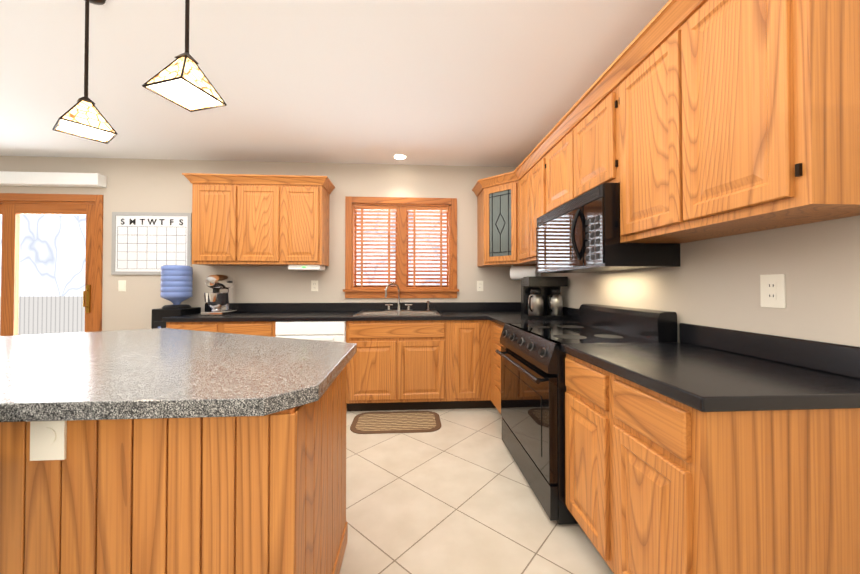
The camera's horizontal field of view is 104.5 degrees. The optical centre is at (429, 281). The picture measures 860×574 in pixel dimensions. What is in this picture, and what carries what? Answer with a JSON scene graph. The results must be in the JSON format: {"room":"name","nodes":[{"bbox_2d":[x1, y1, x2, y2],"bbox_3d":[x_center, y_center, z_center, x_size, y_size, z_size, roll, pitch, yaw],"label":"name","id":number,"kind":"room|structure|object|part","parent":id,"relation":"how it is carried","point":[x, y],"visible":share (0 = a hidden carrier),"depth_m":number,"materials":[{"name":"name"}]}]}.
{"room":"kitchen","nodes":[
{"label":"kitchen","id":0,"kind":"room"},
{"bbox_2d":[0,156,520,330],"bbox_3d":[-2.817,-0.043,3.715,7.980,2.600,0.120,0,-1,-4],"label":"wall","id":1,"kind":"structure","parent":0,"point":[151,185],"depth_m":3.72,"materials":[{"name":"paint"}]},
{"bbox_2d":[0,193,103,335],"bbox_3d":[-4.538,0.158,3.597,1.985,2.195,0.254,0,-1,0],"label":"door frame","id":2,"kind":"structure","parent":1,"relation":"attached to","point":[10,213],"depth_m":3.59,"materials":[{"name":"brown wood"}]},
{"bbox_2d":[0,171,106,187],"bbox_3d":[-4.551,-1.083,3.505,2.090,0.125,0.108,0,-1,-4],"label":"valance","id":3,"kind":"object","parent":1,"relation":"attached to","point":[49,179],"visible":1,"depth_m":3.49,"materials":[{"name":"white plastic"}]},
{"bbox_2d":[118,280,125,290],"bbox_3d":[-3.342,0.046,3.613,0.075,0.120,0.015,0,-1,-4],"label":"light switch","id":4,"kind":"object","parent":1,"relation":"attached to","point":[121,285],"visible":1,"depth_m":3.62,"materials":[{"name":"beige plastic"}]},
{"bbox_2d":[111,212,191,274],"bbox_3d":[-3.032,-0.414,3.635,0.820,0.680,0.018,0,-1,-4],"label":"calendar","id":5,"kind":"object","parent":1,"relation":"attached to","point":[147,243],"visible":0.96,"depth_m":3.63,"materials":[{"name":"white paper"}]},
{"bbox_2d":[190,173,241,265],"bbox_3d":[-2.191,-0.625,3.530,0.445,0.900,0.337,0,-1,-4],"label":"upper cabinet","id":6,"kind":"object","parent":1,"relation":"attached to","point":[214,196],"depth_m":3.37,"materials":[{"name":"brown wood"}]},
{"bbox_2d":[238,174,281,265],"bbox_3d":[-1.752,-0.625,3.557,0.435,0.900,0.337,0,-1,-4],"label":"upper cabinet","id":7,"kind":"object","parent":1,"relation":"attached to","point":[259,196],"depth_m":3.39,"materials":[{"name":"brown wood"}]},
{"bbox_2d":[282,176,329,267],"bbox_3d":[-1.331,-0.625,3.583,0.410,0.900,0.337,0,-1,-4],"label":"upper cabinet","id":8,"kind":"object","parent":1,"relation":"attached to","point":[305,199],"depth_m":3.42,"materials":[{"name":"brown wood"}]},
{"bbox_2d":[311,280,317,290],"bbox_3d":[-1.296,0.047,3.744,0.075,0.120,0.008,0,-1,-4],"label":"electrical outlet","id":9,"kind":"object","parent":1,"relation":"attached to","point":[314,285],"visible":1,"depth_m":3.74,"materials":[{"name":"beige plastic"}]},
{"bbox_2d":[205,302,520,311],"bbox_3d":[-0.653,0.288,3.773,3.648,0.100,0.020,0,-1,-4],"label":"backsplash","id":10,"kind":"structure","parent":1,"relation":"attached to","point":[241,307],"depth_m":3.74,"materials":[{"name":"black stone"}]},
{"bbox_2d":[343,196,458,297],"bbox_3d":[-0.325,-0.386,3.849,1.310,1.150,0.170,0,-1,-4],"label":"window","id":11,"kind":"structure","parent":1,"relation":"in","point":[401,204],"depth_m":3.82,"materials":[{"name":"brown wood"}]},
{"bbox_2d":[354,205,448,287],"bbox_3d":[-0.326,-0.392,3.857,1.082,0.954,0.055,0,-1,-4],"label":"window blinds","id":12,"kind":"object","parent":11,"relation":"attached to","point":[361,209],"visible":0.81,"depth_m":3.85,"materials":[{"name":"white plastic"}]},
{"bbox_2d":[477,281,482,290],"bbox_3d":[0.580,0.049,3.860,0.075,0.120,0.008,0,-1,-4],"label":"electrical outlet","id":13,"kind":"object","parent":1,"relation":"attached to","point":[479,285],"visible":1,"depth_m":3.86,"materials":[{"name":"beige plastic"}]},
{"bbox_2d":[474,172,535,267],"bbox_3d":[0.877,-0.625,3.580,0.617,0.900,0.617,0,-1,-4],"label":"upper cabinet","id":14,"kind":"object","parent":1,"relation":"attached to","point":[493,195],"depth_m":3.45,"materials":[{"name":"brown wood"}]},
{"bbox_3d":[0.717,-0.590,3.398,0.269,0.765,0.269,0,-1,-4],"label":"corner cabinet glass door frame","id":15,"kind":"part","parent":14,"relation":"part of","materials":[{"name":"brown wood"}]},
{"bbox_2d":[0,0,668,166],"bbox_3d":[-2.607,-1.436,0.349,8.180,0.100,6.860,0,-1,-4],"label":"ceiling","id":16,"kind":"structure","parent":0,"point":[493,83],"depth_m":2.18,"materials":[{"name":"paint"}]},
{"bbox_2d":[52,0,117,143],"bbox_3d":[-1.609,-1.033,1.561,0.187,0.673,0.187,-1,-1,35],"label":"pendant light","id":17,"kind":"object","parent":16,"relation":"hanging from","point":[82,117],"visible":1,"depth_m":1.55,"materials":[{"name":"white glass"}]},
{"bbox_2d":[142,0,226,111],"bbox_3d":[-0.923,-1.037,1.268,0.187,0.673,0.187,0,-1,15],"label":"pendant light","id":18,"kind":"object","parent":16,"relation":"hanging from","point":[182,81],"visible":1,"depth_m":1.25,"materials":[{"name":"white glass"}]},
{"bbox_2d":[392,154,407,159],"bbox_3d":[-0.323,-1.341,3.586,0.170,0.006,0.170,0,-1,-4],"label":"recessed light","id":19,"kind":"object","parent":16,"relation":"in","point":[399,156],"visible":1,"depth_m":3.57,"materials":[{"name":"white ceramic"}]},
{"bbox_2d":[339,408,613,573],"bbox_3d":[-2.607,1.264,0.315,8.180,0.100,6.860,0,-1,-4],"label":"floor","id":20,"kind":"structure","parent":0,"point":[454,494],"depth_m":1.79,"materials":[{"name":"tile"}]},
{"bbox_2d":[151,265,200,328],"bbox_3d":[-2.623,0.541,3.439,0.285,1.425,0.360,0,-1,-4],"label":"water cooler","id":21,"kind":"object","parent":20,"relation":"on","point":[176,285],"visible":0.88,"depth_m":3.35,"materials":[{"name":"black plastic"}]},
{"bbox_2d":[0,356,352,573],"bbox_3d":[-1.705,0.786,1.467,2.638,0.884,1.373,0,-1,-4],"label":"kitchen island","id":22,"kind":"object","parent":20,"relation":"on","point":[196,452],"depth_m":0.86,"materials":[{"name":"wood"}]},
{"bbox_2d":[30,421,66,460],"bbox_3d":[-0.955,0.385,0.833,0.080,0.120,0.008,0,-1,-4],"label":"outlet","id":23,"kind":"object","parent":22,"relation":"attached to","point":[48,440],"visible":0.94,"depth_m":0.83,"materials":[{"name":"beige plastic"}]},
{"bbox_2d":[0,328,356,423],"bbox_3d":[-1.707,0.321,1.482,2.712,0.045,1.464,0,-1,-4],"label":"island countertop","id":24,"kind":"structure","parent":22,"relation":"on","point":[159,373],"depth_m":1.05,"materials":[{"name":"grey stone"}]},
{"bbox_2d":[222,332,273,336],"bbox_3d":[-1.710,0.813,3.386,0.480,0.879,0.647,0,-1,-4],"label":"base cabinet","id":25,"kind":"object","parent":20,"relation":"on","point":[271,334],"depth_m":3.08,"materials":[{"name":"brown wood"}]},
{"bbox_2d":[274,332,345,342],"bbox_3d":[-1.144,0.814,3.421,0.655,0.879,0.647,0,-1,-4],"label":"base cabinet","id":26,"kind":"object","parent":20,"relation":"on","point":[322,336],"depth_m":3.11,"materials":[{"name":"plastic"}]},
{"bbox_2d":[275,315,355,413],"bbox_3d":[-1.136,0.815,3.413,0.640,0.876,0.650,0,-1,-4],"label":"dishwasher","id":27,"kind":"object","parent":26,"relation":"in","point":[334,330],"depth_m":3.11,"materials":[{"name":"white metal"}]},
{"bbox_2d":[350,411,440,433],"bbox_3d":[-0.297,1.243,2.964,0.780,0.008,0.460,0,-1,-4],"label":"rug","id":28,"kind":"object","parent":20,"relation":"on","point":[395,422],"visible":0.98,"depth_m":2.93,"materials":[{"name":"brown fabric"}]},
{"bbox_2d":[346,308,449,410],"bbox_3d":[-0.323,0.794,3.477,0.980,0.921,0.637,0,-1,-4],"label":"base cabinet","id":29,"kind":"object","parent":20,"relation":"on","point":[390,368],"depth_m":3.17,"materials":[{"name":"brown wood"}]},
{"bbox_2d":[162,312,579,331],"bbox_3d":[-0.614,0.350,3.146,3.648,0.040,1.275,0,-1,-4],"label":"countertop","id":30,"kind":"structure","parent":29,"relation":"on","point":[241,321],"depth_m":3.12,"materials":[{"name":"black stone"}]},
{"bbox_2d":[201,274,238,315],"bbox_3d":[-2.125,0.130,3.375,0.220,0.404,0.360,0,-1,-4],"label":"stand mixer","id":31,"kind":"object","parent":30,"relation":"on","point":[219,300],"visible":1,"depth_m":3.27,"materials":[{"name":"silver metal"}]},
{"bbox_2d":[384,282,429,311],"bbox_3d":[-0.248,0.169,3.692,0.502,0.320,0.146,0,-1,-4],"label":"faucet","id":32,"kind":"object","parent":30,"relation":"on","point":[388,307],"depth_m":3.75,"materials":[{"name":"silver metal"}]},
{"bbox_2d":[521,277,568,319],"bbox_3d":[1.017,0.142,2.978,0.348,0.369,0.222,0,-1,-4],"label":"coffee maker","id":33,"kind":"object","parent":30,"relation":"on","point":[541,297],"visible":1,"depth_m":2.90,"materials":[{"name":"black plastic"}]},
{"bbox_2d":[446,308,481,408],"bbox_3d":[0.313,0.794,3.517,0.295,0.921,0.637,0,-1,-4],"label":"base cabinet","id":34,"kind":"object","parent":20,"relation":"on","point":[465,343],"depth_m":3.21,"materials":[{"name":"brown wood"}]},
{"bbox_2d":[486,328,493,407],"bbox_3d":[0.893,0.810,3.148,0.637,0.879,0.209,0,-1,-4],"label":"base cabinet","id":35,"kind":"object","parent":20,"relation":"on","point":[489,343],"depth_m":3.23,"materials":[{"name":"brown wood"}]},
{"bbox_2d":[490,328,589,413],"bbox_3d":[0.913,0.806,2.821,0.637,0.879,0.446,0,-1,-4],"label":"base cabinet","id":36,"kind":"object","parent":20,"relation":"on","point":[495,333],"depth_m":2.91,"materials":[{"name":"brown wood"}]},
{"bbox_2d":[561,348,601,555],"bbox_3d":[0.996,0.789,1.499,0.637,0.879,0.388,0,-1,-4],"label":"base cabinet","id":37,"kind":"object","parent":20,"relation":"on","point":[583,379],"depth_m":1.47,"materials":[{"name":"brown wood"}]},
{"bbox_2d":[495,304,677,524],"bbox_3d":[0.888,0.700,2.143,0.738,1.075,0.900,0,-1,-4],"label":"range","id":38,"kind":"object","parent":20,"relation":"on","point":[533,385],"visible":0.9,"depth_m":1.88,"materials":[{"name":"black metal"}]},
{"bbox_2d":[602,368,859,573],"bbox_3d":[1.020,0.784,1.102,0.637,0.879,0.408,0,-1,-4],"label":"base cabinet","id":39,"kind":"object","parent":20,"relation":"on","point":[704,450],"depth_m":0.90,"materials":[{"name":"brown wood"}]},
{"bbox_2d":[561,340,859,415],"bbox_3d":[1.004,0.326,1.291,0.648,0.040,0.817,0,-1,-4],"label":"countertop","id":40,"kind":"structure","parent":39,"relation":"on","point":[720,383],"depth_m":1.04,"materials":[{"name":"black stone"}]},
{"bbox_2d":[541,215,859,346],"bbox_3d":[1.425,-0.083,0.583,0.100,2.600,6.860,0,-1,-4],"label":"wall","id":41,"kind":"structure","parent":0,"point":[713,282],"depth_m":1.36,"materials":[{"name":"paint"}]},
{"bbox_2d":[510,156,529,263],"bbox_3d":[1.015,-0.630,3.141,0.396,0.900,0.384,0,-1,-4],"label":"upper cabinet","id":42,"kind":"object","parent":41,"relation":"attached to","point":[520,177],"depth_m":3.19,"materials":[{"name":"brown wood"}]},
{"bbox_2d":[509,264,541,279],"bbox_3d":[0.987,-0.097,3.451,0.300,0.155,0.300,0,-1,-4],"label":"paper towel","id":43,"kind":"object","parent":42,"relation":"hanging from","point":[517,271],"depth_m":3.42,"materials":[{"name":"white paper"}]},
{"bbox_2d":[530,144,541,263],"bbox_3d":[1.062,-0.635,2.787,0.347,0.900,0.328,0,-1,-4],"label":"upper cabinet","id":44,"kind":"object","parent":41,"relation":"attached to","point":[536,156],"depth_m":2.81,"materials":[{"name":"brown wood"}]},
{"bbox_2d":[542,112,569,214],"bbox_3d":[1.086,-0.797,2.400,0.347,0.585,0.452,0,-1,-4],"label":"upper cabinet","id":45,"kind":"object","parent":41,"relation":"attached to","point":[556,146],"depth_m":2.40,"materials":[{"name":"brown wood"}]},
{"bbox_2d":[570,72,609,199],"bbox_3d":[1.114,-0.803,1.949,0.347,0.585,0.452,0,-1,-4],"label":"upper cabinet","id":46,"kind":"object","parent":41,"relation":"attached to","point":[589,118],"depth_m":1.94,"materials":[{"name":"brown wood"}]},
{"bbox_2d":[536,183,679,272],"bbox_3d":[1.038,-0.288,2.164,0.468,0.430,0.896,0,-1,-4],"label":"microwave","id":47,"kind":"object","parent":46,"relation":"attached to","point":[580,234],"visible":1,"depth_m":1.82,"materials":[{"name":"black plastic"}]},
{"bbox_2d":[610,4,724,242],"bbox_3d":[1.141,-0.651,1.521,0.347,0.900,0.403,0,-1,-4],"label":"upper cabinet","id":48,"kind":"object","parent":41,"relation":"attached to","point":[642,78],"depth_m":1.50,"materials":[{"name":"brown wood"}]},
{"bbox_2d":[563,308,859,379],"bbox_3d":[1.251,0.270,2.390,0.020,0.100,2.978,0,-1,-4],"label":"backsplash","id":49,"kind":"structure","parent":41,"relation":"attached to","point":[843,360],"depth_m":1.26,"materials":[{"name":"black stone"}]},
{"bbox_2d":[670,0,859,235],"bbox_3d":[1.166,-0.656,1.114,0.347,0.900,0.411,0,-1,-4],"label":"upper cabinet","id":50,"kind":"object","parent":41,"relation":"attached to","point":[767,92],"depth_m":1.01,"materials":[{"name":"brown wood"}]},
{"bbox_2d":[760,274,785,307],"bbox_3d":[1.326,0.036,1.291,0.008,0.128,0.085,0,-1,-4],"label":"electrical outlet","id":51,"kind":"object","parent":41,"relation":"attached to","point":[773,290],"visible":1,"depth_m":1.29,"materials":[{"name":"beige plastic"}]},
{"label":"outside","id":52,"kind":"structure","parent":0,"visible":0},
{"bbox_2d":[0,213,445,334],"bbox_3d":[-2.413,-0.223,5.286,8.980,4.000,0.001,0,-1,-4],"label":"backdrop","id":53,"kind":"structure","parent":52,"point":[52,258],"depth_m":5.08,"materials":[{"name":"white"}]}
]}

